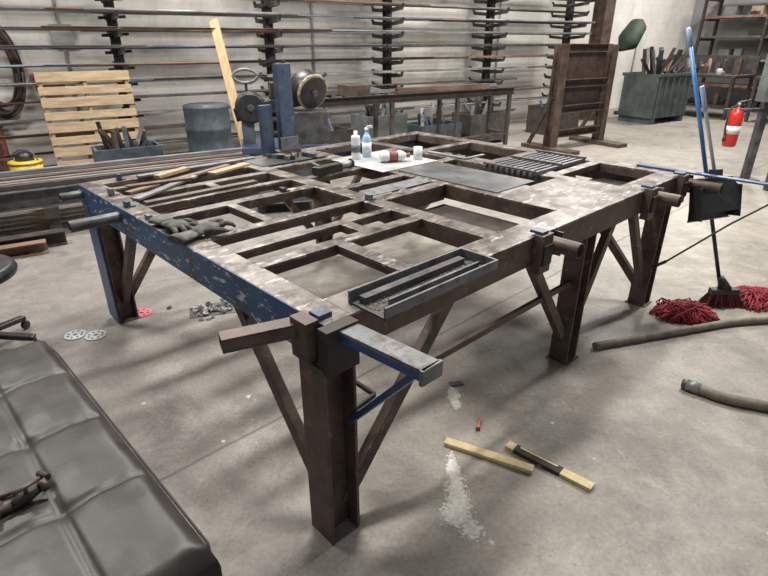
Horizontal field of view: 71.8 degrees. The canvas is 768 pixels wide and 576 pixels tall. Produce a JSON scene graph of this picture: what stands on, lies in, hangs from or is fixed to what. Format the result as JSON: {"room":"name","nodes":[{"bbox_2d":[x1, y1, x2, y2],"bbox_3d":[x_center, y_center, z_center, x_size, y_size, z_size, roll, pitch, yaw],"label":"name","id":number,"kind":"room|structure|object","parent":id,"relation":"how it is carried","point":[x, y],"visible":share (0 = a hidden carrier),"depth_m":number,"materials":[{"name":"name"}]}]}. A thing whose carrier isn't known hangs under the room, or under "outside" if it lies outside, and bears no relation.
{"room":"metal workshop","nodes":[
{"label":"metal workshop","id":0,"kind":"room"},
{"bbox_2d":[0,0,695,165],"bbox_3d":[-1.487,-4.971,8.530,23.800,5.000,0.253,-15,29,-30],"label":"wall","id":1,"kind":"structure","parent":0,"point":[667,22],"depth_m":8.76,"materials":[{"name":"paint"}]},
{"bbox_2d":[0,30,25,118],"bbox_3d":[-4.938,-2.780,6.743,0.605,1.213,0.243,-15,29,-30],"label":"coiled hose","id":2,"kind":"object","parent":1,"relation":"hanging from","point":[13,56],"visible":0.84,"depth_m":6.86,"materials":[{"name":"rubber"}]},
{"bbox_2d":[48,0,501,158],"bbox_3d":[-1.518,-4.838,8.339,22.500,4.880,0.100,-15,29,-30],"label":"storage rack","id":3,"kind":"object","parent":1,"relation":"attached to","point":[57,37],"depth_m":7.07,"materials":[{"name":"black metal"}]},
{"bbox_2d":[0,105,767,575],"bbox_3d":[2.500,-3.153,10.667,55.000,0.100,46.000,0,25,0],"label":"floor","id":4,"kind":"structure","parent":0,"point":[541,523],"depth_m":2.56,"materials":[{"name":"concrete"}]},
{"bbox_2d":[0,119,10,171],"bbox_3d":[-5.181,-1.761,6.781,0.660,0.660,0.600,-15,29,-30],"label":"tool chest","id":5,"kind":"object","parent":4,"relation":"on","point":[4,166],"visible":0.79,"depth_m":6.73,"materials":[{"name":"red metal"}]},
{"bbox_2d":[0,254,39,341],"bbox_3d":[-2.272,-0.126,2.814,0.593,1.050,0.556,5,25,10],"label":"office chair","id":6,"kind":"object","parent":4,"relation":"on","point":[8,266],"visible":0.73,"depth_m":2.97,"materials":[{"name":"black plastic"}]},
{"bbox_2d":[7,149,43,170],"bbox_3d":[-4.220,-1.411,6.271,0.360,0.458,0.360,0,25,0],"label":"vacuum cleaner","id":7,"kind":"object","parent":4,"relation":"on","point":[24,159],"visible":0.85,"depth_m":6.15,"materials":[{"name":"plastic"}]},
{"bbox_2d":[0,228,67,258],"bbox_3d":[-3.589,-0.189,4.050,2.050,0.120,0.280,-15,29,-30],"label":"i-beam offcut","id":8,"kind":"object","parent":4,"relation":"on","point":[24,245],"visible":1,"depth_m":4.42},
{"bbox_2d":[64,330,86,339],"bbox_3d":[-1.850,0.280,3.176,0.120,0.008,0.120,0,25,0],"label":"disc","id":9,"kind":"object","parent":4,"relation":"on","point":[70,335],"visible":1,"depth_m":3.17,"materials":[{"name":"white metal"}]},
{"bbox_2d":[33,70,138,165],"bbox_3d":[-3.561,-1.991,6.524,1.000,1.254,0.253,-15,29,-30],"label":"wooden pallet","id":10,"kind":"object","parent":4,"relation":"on","point":[68,133],"visible":0.62,"depth_m":6.39,"materials":[{"name":"brown wood"}]},
{"bbox_2d":[84,330,106,340],"bbox_3d":[-1.725,0.282,3.171,0.120,0.008,0.120,0,25,0],"label":"disc","id":11,"kind":"object","parent":4,"relation":"on","point":[100,334],"visible":1,"depth_m":3.16,"materials":[{"name":"white metal"}]},
{"bbox_2d":[0,340,221,575],"bbox_3d":[-1.325,0.767,1.630,1.012,0.431,1.528,-23,33,-39],"label":"cushioned bench","id":12,"kind":"object","parent":4,"relation":"on","point":[103,513],"visible":0.98,"depth_m":1.52,"materials":[{"name":"leather"}]},
{"bbox_2d":[0,470,51,515],"bbox_3d":[-1.028,0.570,1.478,0.107,0.062,0.188,19,31,35],"label":"valve","id":13,"kind":"object","parent":12,"relation":"on","point":[42,478],"visible":1,"depth_m":1.48,"materials":[{"name":"metal"}]},
{"bbox_2d":[94,0,146,140],"bbox_3d":[-3.470,-3.376,6.767,0.322,3.600,1.000,-15,29,-30],"label":"rack","id":14,"kind":"object","parent":4,"relation":"on","point":[111,19],"visible":0.43,"depth_m":6.77,"materials":[{"name":"black metal"}]},
{"bbox_2d":[0,147,249,228],"bbox_3d":[-3.070,-0.920,5.206,4.800,0.467,1.050,-15,29,-30],"label":"stack","id":15,"kind":"object","parent":4,"relation":"on","point":[25,189],"visible":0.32,"depth_m":4.96,"materials":[{"name":"grey metal"}]},
{"bbox_2d":[91,118,162,161],"bbox_3d":[-2.986,-1.557,6.186,0.700,0.793,0.400,-15,29,-30],"label":"crate","id":16,"kind":"object","parent":4,"relation":"on","point":[113,148],"visible":0.44,"depth_m":6.05,"materials":[{"name":"metal"}]},
{"bbox_2d":[137,308,151,317],"bbox_3d":[-1.570,0.162,3.430,0.130,0.008,0.130,0,25,0],"label":"disc","id":17,"kind":"object","parent":4,"relation":"on","point":[145,312],"visible":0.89,"depth_m":3.44,"materials":[{"name":"plastic"}]},
{"bbox_2d":[167,298,235,319],"bbox_3d":[-1.186,0.144,3.451,0.446,0.028,0.278,-7,26,-16],"label":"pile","id":18,"kind":"object","parent":4,"relation":"on","point":[209,309],"visible":0.98,"depth_m":3.46,"materials":[{"name":"metal"}]},
{"bbox_2d":[182,102,232,152],"bbox_3d":[-2.269,-1.940,6.916,0.580,0.870,0.580,0,25,0],"label":"drum","id":19,"kind":"object","parent":4,"relation":"on","point":[208,127],"visible":0.7,"depth_m":6.65,"materials":[{"name":"grey metal"}]},
{"bbox_2d":[209,18,242,146],"bbox_3d":[-2.100,-2.690,7.330,0.526,1.864,0.090,17,30,32],"label":"plank","id":20,"kind":"object","parent":4,"relation":"on","point":[214,23],"visible":0.56,"depth_m":7.22,"materials":[{"name":"beige wood"}]},
{"bbox_2d":[253,0,284,137],"bbox_3d":[-1.709,-3.860,7.804,0.322,3.600,1.000,-15,29,-30],"label":"rack","id":21,"kind":"object","parent":4,"relation":"on","point":[265,6],"visible":0.55,"depth_m":7.83,"materials":[{"name":"black metal"}]},
{"bbox_2d":[231,68,329,214],"bbox_3d":[-1.000,-1.476,5.325,0.922,1.374,0.540,-6,26,-13],"label":"grinder","id":22,"kind":"object","parent":4,"relation":"on","point":[309,89],"visible":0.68,"depth_m":5.09,"materials":[{"name":"blue painted metal"},{"name":"dark steel"}]},
{"bbox_2d":[325,109,352,143],"bbox_3d":[-0.915,-2.206,7.631,0.800,0.749,0.500,-15,29,-30],"label":"crate","id":23,"kind":"object","parent":4,"relation":"on","point":[337,134],"visible":0.11,"depth_m":7.58,"materials":[{"name":"black plastic"}]},
{"bbox_2d":[351,103,406,139],"bbox_3d":[-0.076,-2.502,8.094,0.700,0.895,0.500,-15,29,-30],"label":"crate","id":24,"kind":"object","parent":4,"relation":"on","point":[359,121],"visible":0.29,"depth_m":7.93,"materials":[{"name":"grey metal"}]},
{"bbox_2d":[371,0,404,112],"bbox_3d":[0.052,-4.343,8.840,0.322,3.600,1.000,-15,29,-30],"label":"rack","id":25,"kind":"object","parent":4,"relation":"on","point":[386,11],"visible":0.56,"depth_m":8.90,"materials":[{"name":"black metal"}]},
{"bbox_2d":[59,63,767,545],"bbox_3d":[0.139,-0.429,2.980,3.083,1.460,2.780,-22,33,-39],"label":"table","id":26,"kind":"object","parent":4,"relation":"on","point":[566,213],"visible":0.9,"depth_m":2.51,"materials":[{"name":"brown metal"}]},
{"bbox_2d":[148,214,198,233],"bbox_3d":[-0.893,-0.277,2.289,0.290,0.045,0.147,20,32,37],"label":"glove","id":27,"kind":"object","parent":26,"relation":"on","point":[184,224],"visible":0.78,"depth_m":2.25,"materials":[{"name":"grey fabric"}]},
{"bbox_2d":[125,156,257,204],"bbox_3d":[-1.052,-0.665,3.143,1.012,0.024,0.665,-22,33,-39],"label":"bar","id":28,"kind":"object","parent":26,"relation":"on","point":[168,183],"visible":0.98,"depth_m":2.94,"materials":[{"name":"metal"}]},
{"bbox_2d":[167,218,235,244],"bbox_3d":[-0.746,-0.242,2.214,0.147,0.045,0.290,15,29,28],"label":"glove","id":29,"kind":"object","parent":26,"relation":"on","point":[213,226],"visible":1,"depth_m":2.18,"materials":[{"name":"grey fabric"}]},
{"bbox_2d":[153,162,250,178],"bbox_3d":[-1.091,-0.714,3.223,0.579,0.020,0.246,-10,27,-20],"label":"wood block","id":30,"kind":"object","parent":26,"relation":"on","point":[240,165],"visible":1,"depth_m":3.20,"materials":[{"name":"beige wood"}]},
{"bbox_2d":[267,151,316,159],"bbox_3d":[-0.642,-0.920,3.679,0.313,0.028,0.171,-13,28,-26],"label":"clamp parts","id":31,"kind":"object","parent":26,"relation":"on","point":[292,155],"visible":1,"depth_m":3.66,"materials":[{"name":"metal"}]},
{"bbox_2d":[311,158,354,175],"bbox_3d":[-0.343,-0.767,3.322,0.151,0.060,0.310,20,32,36],"label":"grinder","id":32,"kind":"object","parent":26,"relation":"on","point":[318,170],"visible":1,"depth_m":3.26,"materials":[{"name":"black metal"}]},
{"bbox_2d":[351,131,360,159],"bbox_3d":[-0.192,-0.975,3.610,0.063,0.185,0.063,0,25,0],"label":"bottle","id":33,"kind":"object","parent":26,"relation":"on","point":[355,139],"visible":0.97,"depth_m":3.59,"materials":[{"name":"white plastic"}]},
{"bbox_2d":[362,125,372,157],"bbox_3d":[-0.115,-1.017,3.667,0.074,0.214,0.065,0,25,0],"label":"spray bottle","id":34,"kind":"object","parent":26,"relation":"on","point":[366,140],"visible":1,"depth_m":3.65,"materials":[{"name":"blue plastic"}]},
{"bbox_2d":[379,150,409,161],"bbox_3d":[0.071,-0.883,3.546,0.210,0.071,0.071,-7,26,-15],"label":"squeeze bottle","id":35,"kind":"object","parent":26,"relation":"on","point":[397,155],"visible":1,"depth_m":3.52,"materials":[{"name":"white plastic"}]},
{"bbox_2d":[413,146,421,159],"bbox_3d":[0.232,-0.923,3.622,0.060,0.080,0.060,0,25,0],"label":"plastic cup","id":36,"kind":"object","parent":26,"relation":"on","point":[417,155],"visible":1,"depth_m":3.60,"materials":[{"name":"white plastic"}]},
{"bbox_2d":[348,247,497,320],"bbox_3d":[0.146,-0.028,1.759,0.550,0.041,0.170,-22,33,-39],"label":"steel tray","id":37,"kind":"object","parent":26,"relation":"on","point":[390,296],"visible":1,"depth_m":1.73,"materials":[{"name":"grey metal"}]},
{"bbox_2d":[426,151,484,158],"bbox_3d":[0.514,-0.970,3.817,0.220,0.008,0.365,-22,33,-39],"label":"square","id":38,"kind":"object","parent":26,"relation":"on","point":[432,152],"visible":1,"depth_m":3.73,"materials":[{"name":"grey metal"}]},
{"bbox_2d":[483,149,585,176],"bbox_3d":[0.999,-0.832,3.494,0.660,0.033,0.380,-22,33,-39],"label":"steel grating","id":39,"kind":"object","parent":26,"relation":"on","point":[535,163],"visible":1,"depth_m":3.45,"materials":[{"name":"grey metal"}]},
{"bbox_2d":[651,204,767,267],"bbox_3d":[2.144,-0.407,3.125,0.924,0.713,0.058,4,25,9],"label":"rod","id":40,"kind":"object","parent":26,"relation":"attached to","point":[766,205],"visible":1,"depth_m":3.19,"materials":[{"name":"grey metal"}]},
{"bbox_2d":[687,86,742,222],"bbox_3d":[2.024,-0.778,3.154,0.409,0.791,0.191,-4,25,-8],"label":"dustpan","id":41,"kind":"object","parent":26,"relation":"hanging from","point":[703,205],"visible":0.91,"depth_m":3.23,"materials":[{"name":"black plastic"}]},
{"bbox_2d":[317,83,515,154],"bbox_3d":[0.435,-2.282,7.378,3.350,1.100,0.450,-15,29,-30],"label":"workbench","id":42,"kind":"object","parent":4,"relation":"on","point":[348,94],"visible":0.72,"depth_m":7.21,"materials":[{"name":"wood"}]},
{"bbox_2d":[407,102,461,148],"bbox_3d":[0.790,-2.629,8.589,0.800,0.705,0.500,-15,29,-30],"label":"crate","id":43,"kind":"object","parent":4,"relation":"on","point":[429,125],"visible":0.38,"depth_m":8.47,"materials":[{"name":"metal"}]},
{"bbox_2d":[445,387,464,409],"bbox_3d":[0.352,0.538,2.629,0.110,0.003,0.227,0,25,0],"label":"pile","id":44,"kind":"object","parent":4,"relation":"on","point":[455,403],"visible":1,"depth_m":2.62,"materials":[{"name":"white"}]},
{"bbox_2d":[142,326,767,545],"bbox_3d":[0.729,0.613,2.467,4.568,0.003,3.146,3,25,7],"label":"debris","id":45,"kind":"object","parent":4,"relation":"on","point":[490,542],"visible":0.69,"depth_m":2.33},
{"bbox_2d":[448,380,463,386],"bbox_3d":[0.370,0.491,2.723,0.070,0.008,0.034,-6,26,-13],"label":"steel offcut","id":46,"kind":"object","parent":4,"relation":"on","point":[453,383],"visible":1,"depth_m":2.72,"materials":[{"name":"black metal"}]},
{"bbox_2d":[432,450,488,546],"bbox_3d":[0.249,0.793,2.082,0.225,0.003,0.551,-3,25,-7],"label":"pile","id":47,"kind":"object","parent":4,"relation":"on","point":[455,512],"visible":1,"depth_m":2.00,"materials":[{"name":"white"}]},
{"bbox_2d":[476,418,480,430],"bbox_3d":[0.433,0.621,2.428,0.020,0.021,0.078,6,26,13],"label":"fitting","id":48,"kind":"object","parent":4,"relation":"on","point":[479,419],"visible":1,"depth_m":2.42,"materials":[{"name":"orange metal"}]},
{"bbox_2d":[452,96,505,142],"bbox_3d":[1.629,-2.902,9.063,0.800,0.801,0.500,-15,29,-30],"label":"crate","id":49,"kind":"object","parent":4,"relation":"on","point":[473,121],"visible":0.54,"depth_m":8.88,"materials":[{"name":"grey metal"}]},
{"bbox_2d":[467,0,509,108],"bbox_3d":[1.981,-4.872,9.976,0.322,3.600,1.000,-15,29,-30],"label":"rack","id":50,"kind":"object","parent":4,"relation":"on","point":[488,38],"visible":0.71,"depth_m":10.04,"materials":[{"name":"black metal"}]},
{"bbox_2d":[444,437,533,473],"bbox_3d":[0.439,0.707,2.244,0.382,0.020,0.042,12,28,24],"label":"stick","id":51,"kind":"object","parent":4,"relation":"on","point":[498,458],"visible":1,"depth_m":2.23,"materials":[{"name":"beige wood"}]},
{"bbox_2d":[505,441,594,492],"bbox_3d":[0.677,0.732,2.191,0.375,0.019,0.042,20,32,37],"label":"stick","id":52,"kind":"object","parent":4,"relation":"on","point":[530,456],"visible":1,"depth_m":2.17,"materials":[{"name":"beige wood"}]},
{"bbox_2d":[525,93,579,134],"bbox_3d":[3.251,-3.393,10.128,0.900,0.789,0.500,-15,29,-30],"label":"crate","id":53,"kind":"object","parent":4,"relation":"on","point":[568,120],"visible":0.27,"depth_m":10.04,"materials":[{"name":"metal"}]},
{"bbox_2d":[541,0,590,95],"bbox_3d":[3.826,-5.379,11.062,0.322,3.600,1.000,-15,29,-30],"label":"rack","id":54,"kind":"object","parent":4,"relation":"on","point":[570,5],"visible":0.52,"depth_m":10.99,"materials":[{"name":"black metal"}]},
{"bbox_2d":[0,0,597,157],"bbox_3d":[-1.210,-3.807,7.850,13.042,2.857,0.310,-15,29,-30],"label":"stock","id":55,"kind":"object","parent":54,"relation":"on","point":[88,10],"visible":0.78,"depth_m":7.60,"materials":[{"name":"grey metal"}]},
{"bbox_2d":[521,44,626,154],"bbox_3d":[3.163,-3.063,8.508,1.440,1.560,1.000,-15,29,-30],"label":"steel frame","id":56,"kind":"object","parent":4,"relation":"on","point":[582,75],"visible":0.98,"depth_m":8.47,"materials":[{"name":"brown metal"}]},
{"bbox_2d":[613,19,645,113],"bbox_3d":[5.598,-5.065,12.221,0.829,2.051,0.489,-15,29,-30],"label":"umbrella","id":57,"kind":"object","parent":4,"relation":"on","point":[630,37],"visible":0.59,"depth_m":11.77,"materials":[{"name":"fabric"}]},
{"bbox_2d":[617,46,691,124],"bbox_3d":[5.885,-4.384,11.421,1.310,1.494,0.860,-15,29,-30],"label":"bin","id":58,"kind":"object","parent":4,"relation":"on","point":[647,95],"visible":0.95,"depth_m":11.20,"materials":[{"name":"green metal"}]},
{"bbox_2d":[592,316,767,349],"bbox_3d":[2.191,0.248,3.202,2.020,0.043,0.236,-2,25,-5],"label":"air hose","id":59,"kind":"object","parent":4,"relation":"on","point":[750,320],"visible":1,"depth_m":3.15,"materials":[{"name":"rubber"}]},
{"bbox_2d":[649,297,719,324],"bbox_3d":[1.931,0.132,3.395,0.434,0.086,0.300,-2,25,-5],"label":"mop","id":60,"kind":"object","parent":4,"relation":"on","point":[677,310],"visible":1,"depth_m":3.34,"materials":[{"name":"red fabric"}]},
{"bbox_2d":[664,54,760,119],"bbox_3d":[7.334,-4.770,12.477,0.900,1.300,2.100,-15,29,-30],"label":"workbench","id":61,"kind":"object","parent":4,"relation":"on","point":[733,67],"visible":0.58,"depth_m":11.96,"materials":[{"name":"brown wood"}]},
{"bbox_2d":[686,27,744,308],"bbox_3d":[2.068,-0.697,3.297,0.716,1.676,0.234,16,29,30],"label":"broom","id":62,"kind":"object","parent":4,"relation":"on","point":[723,294],"visible":0.97,"depth_m":3.47,"materials":[{"name":"black plastic"},{"name":"synthetic bristles"},{"name":"painted metal"}]},
{"bbox_2d":[681,379,767,411],"bbox_3d":[1.941,0.548,2.548,0.924,0.059,0.175,5,25,10],"label":"hose","id":63,"kind":"object","parent":4,"relation":"on","point":[689,385],"visible":1,"depth_m":2.56,"materials":[{"name":"rubber"}]},
{"bbox_2d":[691,0,767,106],"bbox_3d":[9.591,-5.353,11.915,0.800,2.832,4.994,-15,29,-30],"label":"storage rack","id":64,"kind":"object","parent":4,"relation":"on","point":[761,11],"visible":0.62,"depth_m":12.95,"materials":[{"name":"grey metal"}]},
{"bbox_2d":[723,55,767,180],"bbox_3d":[4.410,-2.273,6.294,0.661,2.000,0.350,0,25,0],"label":"post","id":65,"kind":"object","parent":4,"relation":"on","point":[762,92],"visible":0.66,"depth_m":6.45,"materials":[{"name":"metal"}]},
{"bbox_2d":[721,99,751,146],"bbox_3d":[4.159,-1.955,6.280,0.206,0.536,0.216,13,28,26],"label":"fire extinguisher","id":66,"kind":"object","parent":65,"relation":"attached to","point":[734,118],"visible":1,"depth_m":6.22,"materials":[{"name":"red paint"}]},
{"bbox_2d":[729,285,767,312],"bbox_3d":[2.529,0.048,3.575,0.544,0.087,0.383,0,25,0],"label":"mop","id":67,"kind":"object","parent":4,"relation":"on","point":[751,296],"visible":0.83,"depth_m":3.51,"materials":[{"name":"red fabric"}]},
{"bbox_2d":[743,76,760,121],"bbox_3d":[8.767,-3.954,10.727,0.900,1.300,2.100,-15,29,-30],"label":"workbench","id":68,"kind":"object","parent":4,"relation":"on","point":[757,78],"visible":0.56,"depth_m":11.33,"materials":[{"name":"metal"}]},
{"bbox_2d":[763,173,767,190],"bbox_3d":[4.600,-1.765,5.963,0.230,1.360,0.230,0,25,0],"label":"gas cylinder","id":69,"kind":"object","parent":4,"relation":"on","point":[765,188],"visible":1,"depth_m":6.22,"materials":[{"name":"metal"}]},
{"bbox_2d":[579,0,616,120],"bbox_3d":[4.577,-6.068,10.883,0.400,5.000,0.400,-15,29,-30],"label":"structural column","id":70,"kind":"structure","parent":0,"point":[604,10],"depth_m":11.10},
{"bbox_2d":[684,0,767,107],"bbox_3d":[12.962,-4.665,7.876,0.251,5.000,16.700,-15,29,-30],"label":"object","id":71,"kind":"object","parent":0,"point":[726,27],"depth_m":13.74,"materials":[{"name":"metal"}]}
]}

